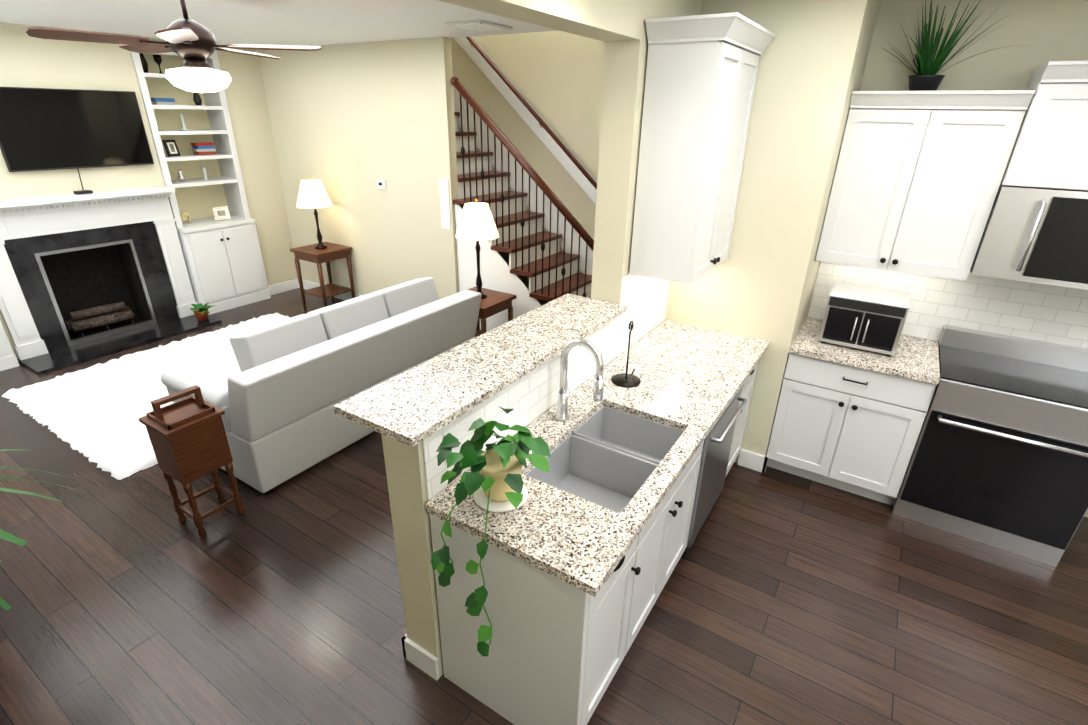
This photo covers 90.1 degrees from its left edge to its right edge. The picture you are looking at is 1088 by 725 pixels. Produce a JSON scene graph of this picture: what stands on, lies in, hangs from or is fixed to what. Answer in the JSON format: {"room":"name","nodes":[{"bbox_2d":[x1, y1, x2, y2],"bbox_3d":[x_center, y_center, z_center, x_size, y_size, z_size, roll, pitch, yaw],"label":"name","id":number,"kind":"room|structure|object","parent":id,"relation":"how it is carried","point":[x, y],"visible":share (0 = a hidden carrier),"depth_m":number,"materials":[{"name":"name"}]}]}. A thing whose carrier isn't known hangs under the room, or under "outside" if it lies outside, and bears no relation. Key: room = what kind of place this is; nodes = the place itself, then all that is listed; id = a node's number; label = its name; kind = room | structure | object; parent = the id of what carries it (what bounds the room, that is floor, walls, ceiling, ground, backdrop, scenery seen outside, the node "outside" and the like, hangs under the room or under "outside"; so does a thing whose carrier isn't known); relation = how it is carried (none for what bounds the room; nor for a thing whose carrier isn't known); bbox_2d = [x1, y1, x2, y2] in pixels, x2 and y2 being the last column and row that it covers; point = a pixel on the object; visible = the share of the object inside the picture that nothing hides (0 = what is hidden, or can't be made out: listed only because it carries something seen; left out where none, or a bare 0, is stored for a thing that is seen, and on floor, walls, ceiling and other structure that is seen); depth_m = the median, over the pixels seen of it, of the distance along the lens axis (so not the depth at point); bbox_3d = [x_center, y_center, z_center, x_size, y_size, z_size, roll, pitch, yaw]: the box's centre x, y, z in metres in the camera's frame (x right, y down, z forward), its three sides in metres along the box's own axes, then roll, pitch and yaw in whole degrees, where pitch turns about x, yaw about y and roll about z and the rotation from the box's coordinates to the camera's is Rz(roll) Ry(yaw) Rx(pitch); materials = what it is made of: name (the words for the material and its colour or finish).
{"room":"living room and kitchen","nodes":[
{"label":"living room and kitchen","id":0,"kind":"room"},
{"bbox_2d":[0,0,558,49],"bbox_3d":[-0.107,-2.839,1.931,10.500,2.360,5.660,16,28,29],"label":"ceiling","id":1,"kind":"structure","parent":0,"point":[293,22],"depth_m":3.97,"materials":[{"name":"white paint"}]},
{"bbox_2d":[25,0,321,92],"bbox_3d":[-1.956,-1.760,2.960,1.263,0.519,1.304,16,28,29],"label":"ceiling fan","id":2,"kind":"object","parent":1,"relation":"hanging from","point":[193,44],"visible":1,"depth_m":2.90,"materials":[{"name":"brown wood"}]},
{"bbox_2d":[446,20,512,31],"bbox_3d":[-0.479,-2.507,4.056,0.330,0.021,0.380,16,28,29],"label":"ceiling vent","id":3,"kind":"object","parent":1,"relation":"in","point":[480,25],"visible":1,"depth_m":3.98,"materials":[{"name":"grey metal"}]},
{"bbox_2d":[438,0,642,41],"bbox_3d":[-0.429,-1.089,1.277,0.175,0.290,2.910,16,28,29],"label":"header beam","id":4,"kind":"structure","parent":0,"point":[610,20],"depth_m":2.03,"materials":[{"name":"beige paint"}]},
{"bbox_2d":[0,288,1087,724],"bbox_3d":[-0.185,0.759,3.559,10.900,0.060,6.100,16,28,29],"label":"floor","id":5,"kind":"structure","parent":0,"point":[784,598],"depth_m":2.57,"materials":[{"name":"brown wood"}]},
{"bbox_2d":[0,321,19,370],"bbox_3d":[-5.138,-1.108,4.100,0.545,2.717,0.894,16,28,29],"label":"bookcase","id":6,"kind":"object","parent":5,"relation":"on","point":[8,359],"visible":1,"depth_m":4.80,"materials":[{"name":"white wood"}]},
{"bbox_2d":[0,186,221,374],"bbox_3d":[-4.160,-0.856,5.167,0.477,1.405,1.615,16,28,29],"label":"fireplace","id":7,"kind":"object","parent":5,"relation":"on","point":[140,221],"visible":0.98,"depth_m":5.12,"materials":[{"name":"white"}]},
{"bbox_2d":[64,301,133,336],"bbox_3d":[-4.561,-0.449,5.600,0.236,0.263,0.561,16,28,29],"label":"logs","id":8,"kind":"object","parent":7,"relation":"in","point":[93,317],"visible":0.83,"depth_m":5.54,"materials":[{"name":"brown wood"}]},
{"bbox_2d":[190,303,211,320],"bbox_3d":[-3.726,-0.560,5.946,0.302,0.171,0.255,16,28,29],"label":"potted plant","id":9,"kind":"object","parent":7,"relation":"on","point":[200,311],"visible":1,"depth_m":5.91,"materials":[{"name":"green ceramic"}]},
{"bbox_2d":[2,313,289,479],"bbox_3d":[-2.873,0.072,4.815,2.058,0.046,2.429,16,28,29],"label":"shag rug","id":10,"kind":"object","parent":5,"relation":"on","point":[93,413],"visible":0.44,"depth_m":4.31,"materials":[{"name":"white carpet"}]},
{"bbox_2d":[138,385,244,536],"bbox_3d":[-1.901,0.527,2.963,0.280,0.800,0.290,16,28,29],"label":"side table","id":11,"kind":"object","parent":5,"relation":"on","point":[188,440],"visible":1,"depth_m":2.86,"materials":[{"name":"brown wood"}]},
{"bbox_2d":[130,50,270,314],"bbox_3d":[-3.800,-1.946,6.012,0.545,2.697,0.814,16,28,29],"label":"bookcase","id":12,"kind":"object","parent":5,"relation":"on","point":[223,259],"visible":0.67,"depth_m":6.08,"materials":[{"name":"white wood"}]},
{"bbox_2d":[139,53,230,224],"bbox_3d":[-3.818,-2.374,5.821,0.158,1.692,0.602,16,28,29],"label":"decor","id":13,"kind":"object","parent":12,"relation":"in","point":[204,148],"visible":0.77,"depth_m":5.81,"materials":[{"name":"multicoloured metal"}]},
{"bbox_2d":[161,277,481,494],"bbox_3d":[-1.477,-0.040,4.065,0.996,0.929,2.092,16,28,29],"label":"sofa","id":14,"kind":"object","parent":5,"relation":"on","point":[276,392],"visible":0.83,"depth_m":3.45,"materials":[{"name":"grey fabric"}]},
{"bbox_2d":[467,286,515,336],"bbox_3d":[-0.592,-0.314,5.070,0.480,0.620,0.480,16,28,29],"label":"end table","id":15,"kind":"object","parent":5,"relation":"on","point":[493,302],"visible":0.27,"depth_m":4.91,"materials":[{"name":"brown wood"}]},
{"bbox_2d":[455,198,498,298],"bbox_3d":[-0.579,-0.990,4.761,0.380,0.866,0.380,16,28,29],"label":"light","id":16,"kind":"object","parent":15,"relation":"on","point":[477,223],"visible":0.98,"depth_m":4.56,"materials":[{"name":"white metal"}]},
{"bbox_2d":[450,36,596,331],"bbox_3d":[-1.226,-2.509,5.734,4.865,4.061,0.940,16,28,29],"label":"staircase","id":17,"kind":"structure","parent":5,"relation":"on","point":[537,257],"depth_m":5.49,"materials":[{"name":"brown wood"}]},
{"bbox_2d":[427,472,644,724],"bbox_3d":[-0.043,0.930,2.068,0.644,0.875,0.353,16,28,29],"label":"base cabinet","id":18,"kind":"object","parent":5,"relation":"on","point":[555,650],"depth_m":1.91,"materials":[{"name":"white wood"}]},
{"bbox_2d":[425,320,768,599],"bbox_3d":[0.480,0.233,2.616,0.665,0.115,2.268,16,28,29],"label":"countertop","id":19,"kind":"structure","parent":18,"relation":"on","point":[688,374],"depth_m":2.22,"materials":[{"name":"beige stone"}]},
{"bbox_2d":[431,407,550,655],"bbox_3d":[-0.157,0.583,1.856,0.314,0.817,0.407,16,28,29],"label":"pothos plant","id":20,"kind":"object","parent":19,"relation":"on","point":[492,481],"visible":1,"depth_m":1.76,"materials":[{"name":"green plant"}]},
{"bbox_2d":[554,338,603,420],"bbox_3d":[0.161,0.077,2.321,0.226,0.400,0.103,16,28,29],"label":"faucet","id":21,"kind":"object","parent":19,"relation":"on","point":[561,413],"visible":1,"depth_m":2.27,"materials":[{"name":"silver metal"}]},
{"bbox_2d":[529,404,684,507],"bbox_3d":[0.270,0.471,2.279,0.421,0.205,0.700,16,28,29],"label":"sink","id":22,"kind":"object","parent":19,"relation":"in","point":[611,454],"depth_m":2.37,"materials":[{"name":"grey metal"}]},
{"bbox_2d":[611,321,640,387],"bbox_3d":[0.431,-0.059,2.722,0.150,0.324,0.187,16,28,29],"label":"paper towel holder","id":23,"kind":"object","parent":19,"relation":"on","point":[626,380],"visible":0.98,"depth_m":2.74,"materials":[{"name":"grey metal"}]},
{"bbox_2d":[633,472,692,640],"bbox_3d":[0.273,0.885,2.461,0.471,0.640,0.724,16,28,29],"label":"base cabinet","id":24,"kind":"object","parent":5,"relation":"on","point":[661,554],"depth_m":2.35,"materials":[{"name":"white wood"}]},
{"bbox_2d":[681,372,752,558],"bbox_3d":[0.637,0.499,3.037,0.644,0.875,0.820,16,28,29],"label":"dishwasher","id":25,"kind":"object","parent":5,"relation":"on","point":[713,461],"depth_m":2.82,"materials":[{"name":"silver metal"}]},
{"bbox_2d":[733,356,761,462],"bbox_3d":[0.951,0.301,3.485,0.644,0.875,0.467,16,28,29],"label":"base cabinet","id":26,"kind":"object","parent":5,"relation":"on","point":[751,378],"depth_m":3.46,"materials":[{"name":"white wood"}]},
{"bbox_2d":[766,317,939,504],"bbox_3d":[1.934,0.305,3.474,0.747,0.910,0.652,16,28,29],"label":"base cabinet","id":27,"kind":"object","parent":5,"relation":"on","point":[849,419],"visible":0.98,"depth_m":3.22,"materials":[{"name":"white wood"}]},
{"bbox_2d":[818,281,910,355],"bbox_3d":[1.914,-0.263,3.257,0.400,0.300,0.399,16,28,29],"label":"toaster oven","id":28,"kind":"object","parent":27,"relation":"on","point":[868,318],"visible":1,"depth_m":3.13,"materials":[{"name":"silver metal"}]},
{"bbox_2d":[892,325,1087,566],"bbox_3d":[2.558,0.442,3.066,0.756,1.020,0.695,16,28,29],"label":"range","id":29,"kind":"object","parent":5,"relation":"on","point":[999,458],"visible":0.98,"depth_m":2.88,"materials":[{"name":"silver metal"}]},
{"bbox_2d":[0,0,1087,676],"bbox_3d":[-0.118,-1.556,2.541,10.500,5.000,5.710,16,28,29],"label":"wall","id":30,"kind":"structure","parent":0,"point":[348,124],"depth_m":4.71,"materials":[{"name":"beige paint"}]},
{"bbox_2d":[0,87,153,193],"bbox_3d":[-4.185,-1.992,4.917,0.136,0.863,1.110,16,28,29],"label":"wall-mounted tv","id":31,"kind":"object","parent":30,"relation":"attached to","point":[47,129],"visible":1,"depth_m":4.84,"materials":[{"name":"black plastic"}]},
{"bbox_2d":[268,279,298,294],"bbox_3d":[-3.364,-0.962,6.976,0.016,0.120,0.460,16,28,29],"label":"baseboard","id":32,"kind":"structure","parent":30,"relation":"attached to","point":[292,284],"depth_m":6.98,"materials":[{"name":"white"}]},
{"bbox_2d":[297,279,361,300],"bbox_3d":[-2.074,-0.720,6.499,2.766,0.120,0.026,16,28,29],"label":"baseboard","id":33,"kind":"structure","parent":30,"relation":"attached to","point":[307,285],"depth_m":6.82,"materials":[{"name":"white"}]},
{"bbox_2d":[376,179,385,188],"bbox_3d":[-1.714,-1.879,5.717,0.120,0.090,0.024,16,28,29],"label":"thermostat","id":34,"kind":"object","parent":30,"relation":"attached to","point":[381,183],"visible":0.93,"depth_m":5.70,"materials":[{"name":"white plastic"}]},
{"bbox_2d":[401,634,421,660],"bbox_3d":[0.241,0.691,3.509,0.016,0.120,3.102,16,28,29],"label":"baseboard","id":35,"kind":"structure","parent":30,"relation":"attached to","point":[410,649],"depth_m":2.29,"materials":[{"name":"white wood"}]},
{"bbox_2d":[439,178,450,228],"bbox_3d":[-0.975,-1.560,5.350,0.110,0.480,0.008,16,28,29],"label":"wall panel","id":36,"kind":"object","parent":30,"relation":"attached to","point":[444,201],"visible":1,"depth_m":5.34,"materials":[{"name":"white plastic"}]},
{"bbox_2d":[333,293,626,446],"bbox_3d":[-0.140,-0.064,2.389,0.370,0.030,1.583,16,28,29],"label":"bar","id":37,"kind":"object","parent":30,"relation":"on","point":[414,406],"visible":1,"depth_m":2.12,"materials":[{"name":"stone"}]},
{"bbox_2d":[422,274,669,499],"bbox_3d":[0.206,-0.113,2.668,0.007,0.460,2.248,16,28,29],"label":"tile backsplash","id":38,"kind":"structure","parent":30,"relation":"attached to","point":[536,392],"depth_m":2.45,"materials":[{"name":"white tile"}]},
{"bbox_2d":[443,423,459,461],"bbox_3d":[-0.327,0.283,1.925,0.004,0.120,0.080,16,28,29],"label":"outlet","id":39,"kind":"object","parent":38,"relation":"attached to","point":[454,430],"depth_m":1.93,"materials":[{"name":"white plastic"}]},
{"bbox_2d":[629,12,775,283],"bbox_3d":[0.800,-1.052,2.814,0.398,1.172,0.737,16,28,29],"label":"upper cabinet","id":40,"kind":"object","parent":30,"relation":"attached to","point":[701,76],"visible":1,"depth_m":2.60,"materials":[{"name":"white wood"}]},
{"bbox_2d":[815,90,1035,280],"bbox_3d":[2.022,-0.977,3.000,0.747,0.922,0.409,16,28,29],"label":"upper cabinet","id":41,"kind":"object","parent":30,"relation":"attached to","point":[918,177],"visible":0.98,"depth_m":2.86,"materials":[{"name":"white wood"}]},
{"bbox_2d":[883,0,1035,90],"bbox_3d":[2.007,-1.578,2.693,0.682,0.423,0.453,16,28,29],"label":"potted plant","id":42,"kind":"object","parent":41,"relation":"on","point":[927,78],"visible":1,"depth_m":2.78,"materials":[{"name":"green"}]},
{"bbox_2d":[808,261,1087,348],"bbox_3d":[2.453,-0.339,3.255,1.528,0.460,0.007,16,28,29],"label":"tile backsplash","id":43,"kind":"structure","parent":30,"relation":"attached to","point":[1043,312],"depth_m":3.19,"materials":[{"name":"white tile"}]},
{"bbox_2d":[1001,61,1087,190],"bbox_3d":[2.647,-1.068,2.482,0.756,0.525,0.469,16,28,29],"label":"upper cabinet","id":44,"kind":"object","parent":30,"relation":"attached to","point":[1050,149],"visible":0.98,"depth_m":2.49,"materials":[{"name":"white wood"}]},
{"bbox_2d":[970,184,1087,289],"bbox_3d":[2.641,-0.625,2.687,0.756,0.440,0.458,16,28,29],"label":"microwave","id":45,"kind":"object","parent":44,"relation":"attached to","point":[1035,235],"visible":0.96,"depth_m":2.64,"materials":[{"name":"silver metal"}]},
{"bbox_3d":[-2.468,1.033,2.137,0.348,0.552,0.340,16,28,29],"label":"plant stand","id":46,"kind":"object","parent":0,"visible":0},
{"bbox_2d":[0,449,75,610],"bbox_3d":[-2.323,0.486,2.044,1.013,0.615,0.846,16,28,29],"label":"bromeliad","id":47,"kind":"object","parent":46,"relation":"on","point":[7,536],"visible":1,"depth_m":2.13,"materials":[{"name":"green plant"}]}
]}

